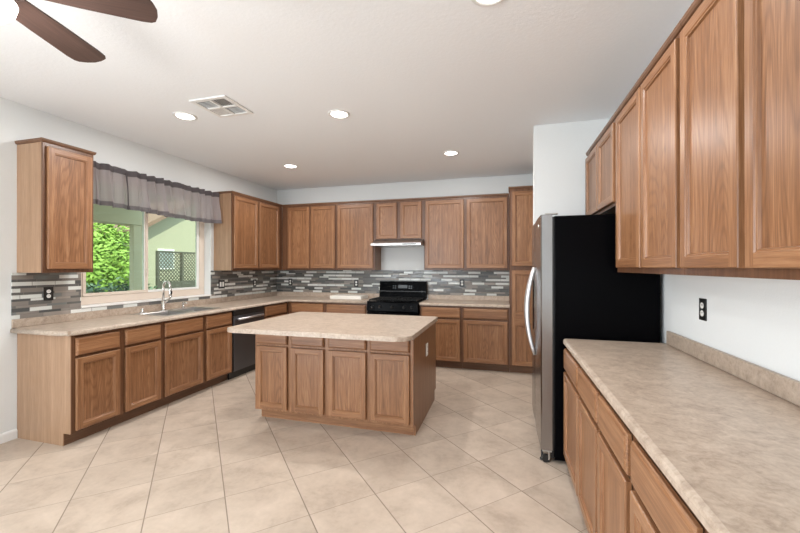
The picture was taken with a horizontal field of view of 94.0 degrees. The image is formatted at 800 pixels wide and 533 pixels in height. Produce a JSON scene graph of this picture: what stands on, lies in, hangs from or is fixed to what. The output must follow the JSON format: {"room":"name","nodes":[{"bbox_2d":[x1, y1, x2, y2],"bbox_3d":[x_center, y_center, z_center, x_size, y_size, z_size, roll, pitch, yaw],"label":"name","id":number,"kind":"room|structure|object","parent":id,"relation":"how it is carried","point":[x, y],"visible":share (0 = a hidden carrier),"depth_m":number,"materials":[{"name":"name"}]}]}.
{"room":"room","nodes":[
{"label":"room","id":0,"kind":"room"},
{"bbox_2d":[0,97,276,433],"bbox_3d":[-3.557,0.029,2.006,0.159,2.779,9.934,0,0,16],"label":"wall","id":1,"kind":"structure","parent":0,"point":[21,294],"depth_m":3.38,"materials":[{"name":"paint"}]},
{"bbox_2d":[0,429,17,443],"bbox_3d":[-3.532,1.379,1.806,0.014,0.078,2.668,0,0,16],"label":"baseboard","id":2,"kind":"structure","parent":1,"relation":"attached to","point":[10,435],"depth_m":3.03,"materials":[{"name":"white wood"}]},
{"bbox_2d":[43,287,52,300],"bbox_3d":[-3.106,0.241,3.299,0.009,0.118,0.074,0,0,16],"label":"wall outlet","id":3,"kind":"object","parent":1,"relation":"attached to","point":[47,291],"visible":1,"depth_m":3.29,"materials":[{"name":"black plastic"}]},
{"bbox_2d":[15,137,95,272],"bbox_3d":[-2.967,-0.493,3.236,0.330,1.088,0.417,0,0,16],"label":"upper cabinet","id":4,"kind":"object","parent":1,"relation":"attached to","point":[55,179],"visible":1,"depth_m":3.09,"materials":[{"name":"brown wood"}]},
{"bbox_2d":[11,270,276,319],"bbox_3d":[-2.682,0.248,4.840,0.009,0.381,3.701,0,0,16],"label":"tile backsplash","id":5,"kind":"structure","parent":1,"relation":"attached to","point":[27,301],"depth_m":3.46,"materials":[{"name":"tile"}]},
{"bbox_2d":[81,212,210,307],"bbox_3d":[-2.888,-0.288,4.364,0.162,1.378,1.636,0,0,16],"label":"window","id":6,"kind":"structure","parent":1,"relation":"in","point":[88,300],"depth_m":4.31,"materials":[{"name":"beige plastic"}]},
{"bbox_2d":[93,161,221,223],"bbox_3d":[-2.731,-0.797,4.305,0.170,0.442,1.753,0,0,16],"label":"window valance","id":7,"kind":"object","parent":1,"relation":"hanging from","point":[116,187],"visible":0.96,"depth_m":4.19,"materials":[{"name":"grey fabric"}]},
{"bbox_2d":[218,280,224,288],"bbox_3d":[-2.538,0.252,5.316,0.009,0.118,0.118,0,0,16],"label":"light switch","id":8,"kind":"object","parent":1,"relation":"attached to","point":[221,284],"visible":1,"depth_m":5.31,"materials":[{"name":"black plastic"}]},
{"bbox_2d":[214,191,281,270],"bbox_3d":[-2.272,-0.488,5.706,0.330,1.088,1.202,0,0,16],"label":"upper cabinet","id":9,"kind":"object","parent":1,"relation":"attached to","point":[248,236],"visible":0.95,"depth_m":5.37,"materials":[{"name":"brown wood"}]},
{"bbox_2d":[0,367,587,532],"bbox_3d":[-1.133,1.467,1.258,5.230,0.100,10.054,0,0,16],"label":"floor","id":10,"kind":"structure","parent":0,"point":[207,460],"depth_m":2.57,"materials":[{"name":"tile"}]},
{"bbox_2d":[17,322,160,445],"bbox_3d":[-2.761,0.983,3.398,0.633,0.876,0.809,0,0,16],"label":"base cabinet","id":11,"kind":"object","parent":10,"relation":"on","point":[70,389],"visible":0.97,"depth_m":3.07,"materials":[{"name":"brown wood"}]},
{"bbox_2d":[10,291,378,335],"bbox_3d":[-1.751,0.492,4.574,1.944,0.108,3.708,0,0,16],"label":"countertop","id":12,"kind":"structure","parent":11,"relation":"on","point":[72,324],"depth_m":3.85,"materials":[{"name":"stone"}]},
{"bbox_2d":[160,280,171,310],"bbox_3d":[-2.677,0.329,4.278,0.117,0.350,0.150,0,0,-30],"label":"faucet","id":13,"kind":"object","parent":12,"relation":"on","point":[163,301],"visible":1,"depth_m":4.28,"materials":[{"name":"silver metal"}]},
{"bbox_2d":[131,307,218,315],"bbox_3d":[-2.517,0.596,4.265,0.494,0.184,0.790,0,0,16],"label":"sink","id":14,"kind":"object","parent":12,"relation":"in","point":[168,312],"visible":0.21,"depth_m":4.27,"materials":[{"name":"silver metal"}]},
{"bbox_2d":[330,294,367,299],"bbox_3d":[-0.812,0.485,5.972,0.530,0.052,0.300,0,0,16],"label":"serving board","id":15,"kind":"object","parent":12,"relation":"on","point":[338,296],"visible":0.96,"depth_m":5.86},
{"bbox_2d":[155,311,231,408],"bbox_3d":[-2.516,0.984,4.267,0.633,0.876,0.996,0,0,16],"label":"base cabinet","id":16,"kind":"object","parent":10,"relation":"on","point":[196,352],"visible":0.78,"depth_m":4.08,"materials":[{"name":"brown wood"}]},
{"bbox_2d":[228,306,263,379],"bbox_3d":[-2.264,0.988,5.039,0.644,0.872,0.616,0,0,16],"label":"dishwasher","id":17,"kind":"object","parent":10,"relation":"on","point":[243,345],"visible":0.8,"depth_m":4.86,"materials":[{"name":"black metal"}]},
{"bbox_2d":[264,302,287,318],"bbox_3d":[-2.129,0.987,5.644,0.633,0.876,0.612,0,0,16],"label":"base cabinet","id":18,"kind":"object","parent":10,"relation":"on","point":[279,309],"visible":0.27,"depth_m":5.52,"materials":[{"name":"brown wood"}]},
{"bbox_2d":[288,302,324,313],"bbox_3d":[-1.371,0.988,6.062,0.648,0.876,0.633,0,0,16],"label":"base cabinet","id":19,"kind":"object","parent":10,"relation":"on","point":[293,307],"visible":0.16,"depth_m":5.76,"materials":[{"name":"brown wood"}]},
{"bbox_2d":[255,322,435,435],"bbox_3d":[-0.481,0.987,3.751,1.512,0.868,1.055,0,0,16],"label":"kitchen island","id":20,"kind":"object","parent":10,"relation":"on","point":[383,386],"visible":0.91,"depth_m":3.26,"materials":[{"name":"brown wood"}]},
{"bbox_2d":[227,312,437,341],"bbox_3d":[-0.539,0.534,3.485,1.598,0.038,1.196,0,0,16],"label":"island countertop","id":21,"kind":"structure","parent":20,"relation":"on","point":[370,327],"depth_m":3.20,"materials":[{"name":"stone"}]},
{"bbox_2d":[325,303,367,313],"bbox_3d":[-0.729,0.988,5.881,0.686,0.876,0.633,0,0,16],"label":"base cabinet","id":22,"kind":"object","parent":10,"relation":"on","point":[353,308],"visible":0.16,"depth_m":5.58,"materials":[{"name":"brown wood"}]},
{"bbox_2d":[367,281,426,315],"bbox_3d":[-0.039,0.815,5.608,0.762,1.160,0.726,0,0,16],"label":"gas range","id":23,"kind":"object","parent":10,"relation":"on","point":[395,297],"visible":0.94,"depth_m":5.57,"materials":[{"name":"black metal"}]},
{"bbox_2d":[367,299,425,302],"bbox_3d":[-0.042,0.511,5.598,0.762,0.016,0.547,0,0,16],"label":"cooktop","id":24,"kind":"object","parent":23,"relation":"in","point":[370,300],"depth_m":5.39,"materials":[{"name":"black metal"}]},
{"bbox_2d":[420,305,461,368],"bbox_3d":[0.645,0.987,5.494,0.590,0.876,0.633,0,0,16],"label":"base cabinet","id":25,"kind":"object","parent":10,"relation":"on","point":[449,323],"visible":0.62,"depth_m":5.18,"materials":[{"name":"brown wood"}]},
{"bbox_2d":[419,295,509,307],"bbox_3d":[0.949,0.494,5.408,1.222,0.108,0.640,0,0,16],"label":"countertop","id":26,"kind":"structure","parent":25,"relation":"on","point":[433,300],"depth_m":5.45,"materials":[{"name":"stone"}]},
{"bbox_2d":[462,307,509,371],"bbox_3d":[1.233,0.986,5.329,0.630,0.876,0.633,0,0,16],"label":"base cabinet","id":27,"kind":"object","parent":10,"relation":"on","point":[485,330],"visible":0.98,"depth_m":5.04,"materials":[{"name":"brown wood"}]},
{"bbox_2d":[508,185,532,373],"bbox_3d":[1.826,0.183,5.164,0.628,2.482,0.634,0,0,16],"label":"pantry cabinet","id":28,"kind":"object","parent":10,"relation":"on","point":[520,197],"visible":0.38,"depth_m":4.92,"materials":[{"name":"brown wood"}]},
{"bbox_2d":[563,348,601,532],"bbox_3d":[1.309,0.980,2.047,0.633,0.876,0.990,0,0,16],"label":"base cabinet","id":29,"kind":"object","parent":10,"relation":"on","point":[581,428],"visible":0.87,"depth_m":1.99,"materials":[{"name":"brown wood"}]},
{"bbox_2d":[524,213,659,462],"bbox_3d":[1.468,0.516,3.062,0.843,1.808,0.923,0,0,16],"label":"refrigerator","id":30,"kind":"object","parent":10,"relation":"on","point":[579,291],"visible":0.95,"depth_m":2.66,"materials":[{"name":"black metal"}]},
{"bbox_2d":[597,394,636,532],"bbox_3d":[1.115,0.979,1.355,0.633,0.876,0.448,0,0,16],"label":"base cabinet","id":31,"kind":"object","parent":10,"relation":"on","point":[614,485],"visible":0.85,"depth_m":1.44,"materials":[{"name":"brown wood"}]},
{"bbox_2d":[630,440,708,532],"bbox_3d":[0.932,0.978,0.706,0.633,0.876,0.900,0,0,16],"label":"base cabinet","id":32,"kind":"object","parent":10,"relation":"on","point":[656,506],"visible":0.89,"depth_m":1.02,"materials":[{"name":"brown wood"}]},
{"bbox_2d":[563,331,799,532],"bbox_3d":[1.135,0.479,1.399,0.640,0.124,2.361,0,0,16],"label":"countertop","id":33,"kind":"structure","parent":32,"relation":"on","point":[723,429],"depth_m":1.21,"materials":[{"name":"laminate"}]},
{"bbox_2d":[0,0,693,189],"bbox_3d":[-1.133,-1.412,1.264,5.230,0.100,10.054,0,0,16],"label":"ceiling","id":34,"kind":"structure","parent":0,"point":[417,81],"depth_m":2.66,"materials":[{"name":"paint"}]},
{"bbox_2d":[0,0,157,62],"bbox_3d":[-1.558,-1.122,1.325,1.059,0.478,1.098,0,0,16],"label":"ceiling fan","id":35,"kind":"object","parent":34,"relation":"hanging from","point":[50,30],"visible":1,"depth_m":1.53,"materials":[{"name":"brown wood"}]},
{"bbox_2d":[172,112,196,120],"bbox_3d":[-1.941,-1.353,3.369,0.196,0.008,0.196,0,0,16],"label":"recessed light","id":36,"kind":"object","parent":34,"relation":"in","point":[186,116],"visible":1,"depth_m":3.37,"materials":[{"name":"white"}]},
{"bbox_2d":[189,95,252,117],"bbox_3d":[-1.508,-1.352,3.170,0.352,0.012,0.352,0,0,16],"label":"ceiling vent","id":37,"kind":"object","parent":34,"relation":"in","point":[222,106],"visible":1,"depth_m":3.15,"materials":[{"name":"white metal"}]},
{"bbox_2d":[283,164,297,167],"bbox_3d":[-1.478,-1.350,5.033,0.196,0.008,0.196,0,0,16],"label":"recessed light","id":38,"kind":"object","parent":34,"relation":"in","point":[284,165],"visible":1,"depth_m":5.03,"materials":[{"name":"white"}]},
{"bbox_2d":[328,109,349,118],"bbox_3d":[-0.543,-1.354,3.325,0.196,0.008,0.196,0,0,16],"label":"recessed light","id":39,"kind":"object","parent":34,"relation":"in","point":[338,114],"visible":1,"depth_m":3.32,"materials":[{"name":"white"}]},
{"bbox_2d":[443,150,458,155],"bbox_3d":[0.609,-1.351,4.460,0.196,0.008,0.196,0,0,16],"label":"recessed light","id":40,"kind":"object","parent":34,"relation":"in","point":[447,153],"visible":1,"depth_m":4.46,"materials":[{"name":"white"}]},
{"bbox_2d":[471,0,502,6],"bbox_3d":[0.445,-1.356,1.851,0.196,0.008,0.196,0,0,16],"label":"recessed light","id":41,"kind":"object","parent":34,"relation":"in","point":[485,3],"visible":1,"depth_m":1.92,"materials":[{"name":"white"}]},
{"bbox_2d":[277,174,532,299],"bbox_3d":[0.207,0.036,6.024,4.930,2.779,0.159,0,0,16],"label":"wall","id":42,"kind":"structure","parent":0,"point":[397,263],"depth_m":6.00,"materials":[{"name":"paint"}]},
{"bbox_2d":[282,202,336,269],"bbox_3d":[-1.455,-0.487,6.247,0.995,1.088,0.330,0,0,16],"label":"upper cabinet","id":43,"kind":"object","parent":42,"relation":"attached to","point":[309,230],"visible":0.98,"depth_m":6.09,"materials":[{"name":"brown wood"}]},
{"bbox_2d":[336,200,380,269],"bbox_3d":[-0.665,-0.487,6.025,0.644,1.088,0.330,0,0,16],"label":"upper cabinet","id":44,"kind":"object","parent":42,"relation":"attached to","point":[355,219],"visible":0.98,"depth_m":5.88,"materials":[{"name":"brown wood"}]},
{"bbox_2d":[277,270,508,295],"bbox_3d":[-0.277,0.250,6.081,3.948,0.381,0.009,0,0,16],"label":"tile backsplash","id":45,"kind":"structure","parent":42,"relation":"attached to","point":[439,282],"depth_m":6.03,"materials":[{"name":"tile"}]},
{"bbox_2d":[371,239,423,247],"bbox_3d":[-0.002,-0.359,5.744,0.777,0.098,0.507,0,0,16],"label":"range hood","id":46,"kind":"object","parent":42,"relation":"attached to","point":[414,242],"visible":0.83,"depth_m":5.56,"materials":[{"name":"silver metal"}]},
{"bbox_2d":[374,197,423,239],"bbox_3d":[0.021,-0.722,5.833,0.780,0.619,0.330,0,0,16],"label":"upper cabinet","id":47,"kind":"object","parent":42,"relation":"attached to","point":[395,219],"visible":0.98,"depth_m":5.68,"materials":[{"name":"brown wood"}]},
{"bbox_2d":[460,279,463,286],"bbox_3d":[0.951,0.253,5.726,0.074,0.118,0.009,0,0,16],"label":"wall outlet","id":48,"kind":"object","parent":42,"relation":"attached to","point":[461,280],"visible":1,"depth_m":5.72,"materials":[{"name":"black plastic"}]},
{"bbox_2d":[424,193,508,269],"bbox_3d":[0.986,-0.488,5.561,1.222,1.088,0.330,0,0,16],"label":"upper cabinet","id":49,"kind":"object","parent":42,"relation":"attached to","point":[463,232],"visible":1,"depth_m":5.41,"materials":[{"name":"brown wood"}]},
{"bbox_2d":[533,118,609,224],"bbox_3d":[1.675,0.032,3.551,0.765,2.779,0.115,0,0,16],"label":"wall","id":50,"kind":"structure","parent":0,"point":[559,149],"depth_m":3.54,"materials":[{"name":"paint"}]},
{"bbox_2d":[660,274,799,380],"bbox_3d":[1.329,0.026,0.631,0.150,2.779,9.934,0,0,16],"label":"wall","id":51,"kind":"structure","parent":0,"point":[756,321],"depth_m":1.70,"materials":[{"name":"paint"}]},
{"bbox_2d":[585,113,616,214],"bbox_3d":[1.725,-0.728,2.926,0.330,0.619,0.936,0,0,16],"label":"upper cabinet","id":52,"kind":"object","parent":51,"relation":"attached to","point":[600,163],"visible":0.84,"depth_m":2.85,"materials":[{"name":"brown wood"}]},
{"bbox_2d":[615,21,684,274],"bbox_3d":[1.466,-0.501,2.005,0.330,1.076,0.972,0,0,16],"label":"upper cabinet","id":53,"kind":"object","parent":51,"relation":"attached to","point":[648,117],"visible":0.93,"depth_m":1.89,"materials":[{"name":"brown wood"}]},
{"bbox_2d":[699,298,706,320],"bbox_3d":[1.637,0.232,2.020,0.009,0.118,0.074,0,0,16],"label":"wall outlet","id":54,"kind":"object","parent":51,"relation":"attached to","point":[702,302],"visible":1,"depth_m":2.01,"materials":[{"name":"black plastic"}]},
{"bbox_2d":[680,0,799,279],"bbox_3d":[1.203,-0.503,1.073,0.330,1.076,0.960,0,0,16],"label":"upper cabinet","id":55,"kind":"object","parent":51,"relation":"attached to","point":[740,59],"visible":1,"depth_m":1.18,"materials":[{"name":"brown wood"}]},
{"label":"outside","id":56,"kind":"structure","parent":0,"visible":0},
{"bbox_3d":[-18.767,1.612,14.627,35.943,0.100,42.000,0,0,16],"label":"ground","id":57,"kind":"structure","parent":56,"visible":0},
{"bbox_2d":[86,223,129,292],"bbox_3d":[-8.045,-0.056,9.781,2.056,3.293,2.151,0,0,40],"label":"shrub","id":58,"kind":"object","parent":57,"relation":"on","point":[106,253],"visible":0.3,"depth_m":9.57,"materials":[{"name":"green plant"}]},
{"bbox_2d":[93,204,141,290],"bbox_3d":[-4.672,0.141,3.423,2.690,2.800,6.660,0,0,16],"label":"patio cover","id":59,"kind":"object","parent":57,"relation":"on","point":[101,213],"visible":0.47,"depth_m":6.74,"materials":[{"name":"paint"}]},
{"bbox_2d":[86,277,159,292],"bbox_3d":[-6.267,0.897,7.991,1.149,1.361,2.736,0,0,16],"label":"hedge","id":60,"kind":"object","parent":57,"relation":"on","point":[90,288],"visible":0.04,"depth_m":7.96,"materials":[{"name":"green plant"}]},
{"bbox_2d":[93,213,194,289],"bbox_3d":[-10.786,-0.964,16.957,6.650,5.060,8.000,0,0,16],"label":"neighbor house","id":61,"kind":"structure","parent":57,"relation":"on","point":[164,233],"depth_m":13.79,"materials":[{"name":"paint"}]},
{"bbox_2d":[155,251,194,288],"bbox_3d":[-6.590,0.556,11.281,0.080,2.000,1.710,0,0,16],"label":"lattice screen","id":62,"kind":"object","parent":57,"relation":"on","point":[181,283],"visible":0.52,"depth_m":11.04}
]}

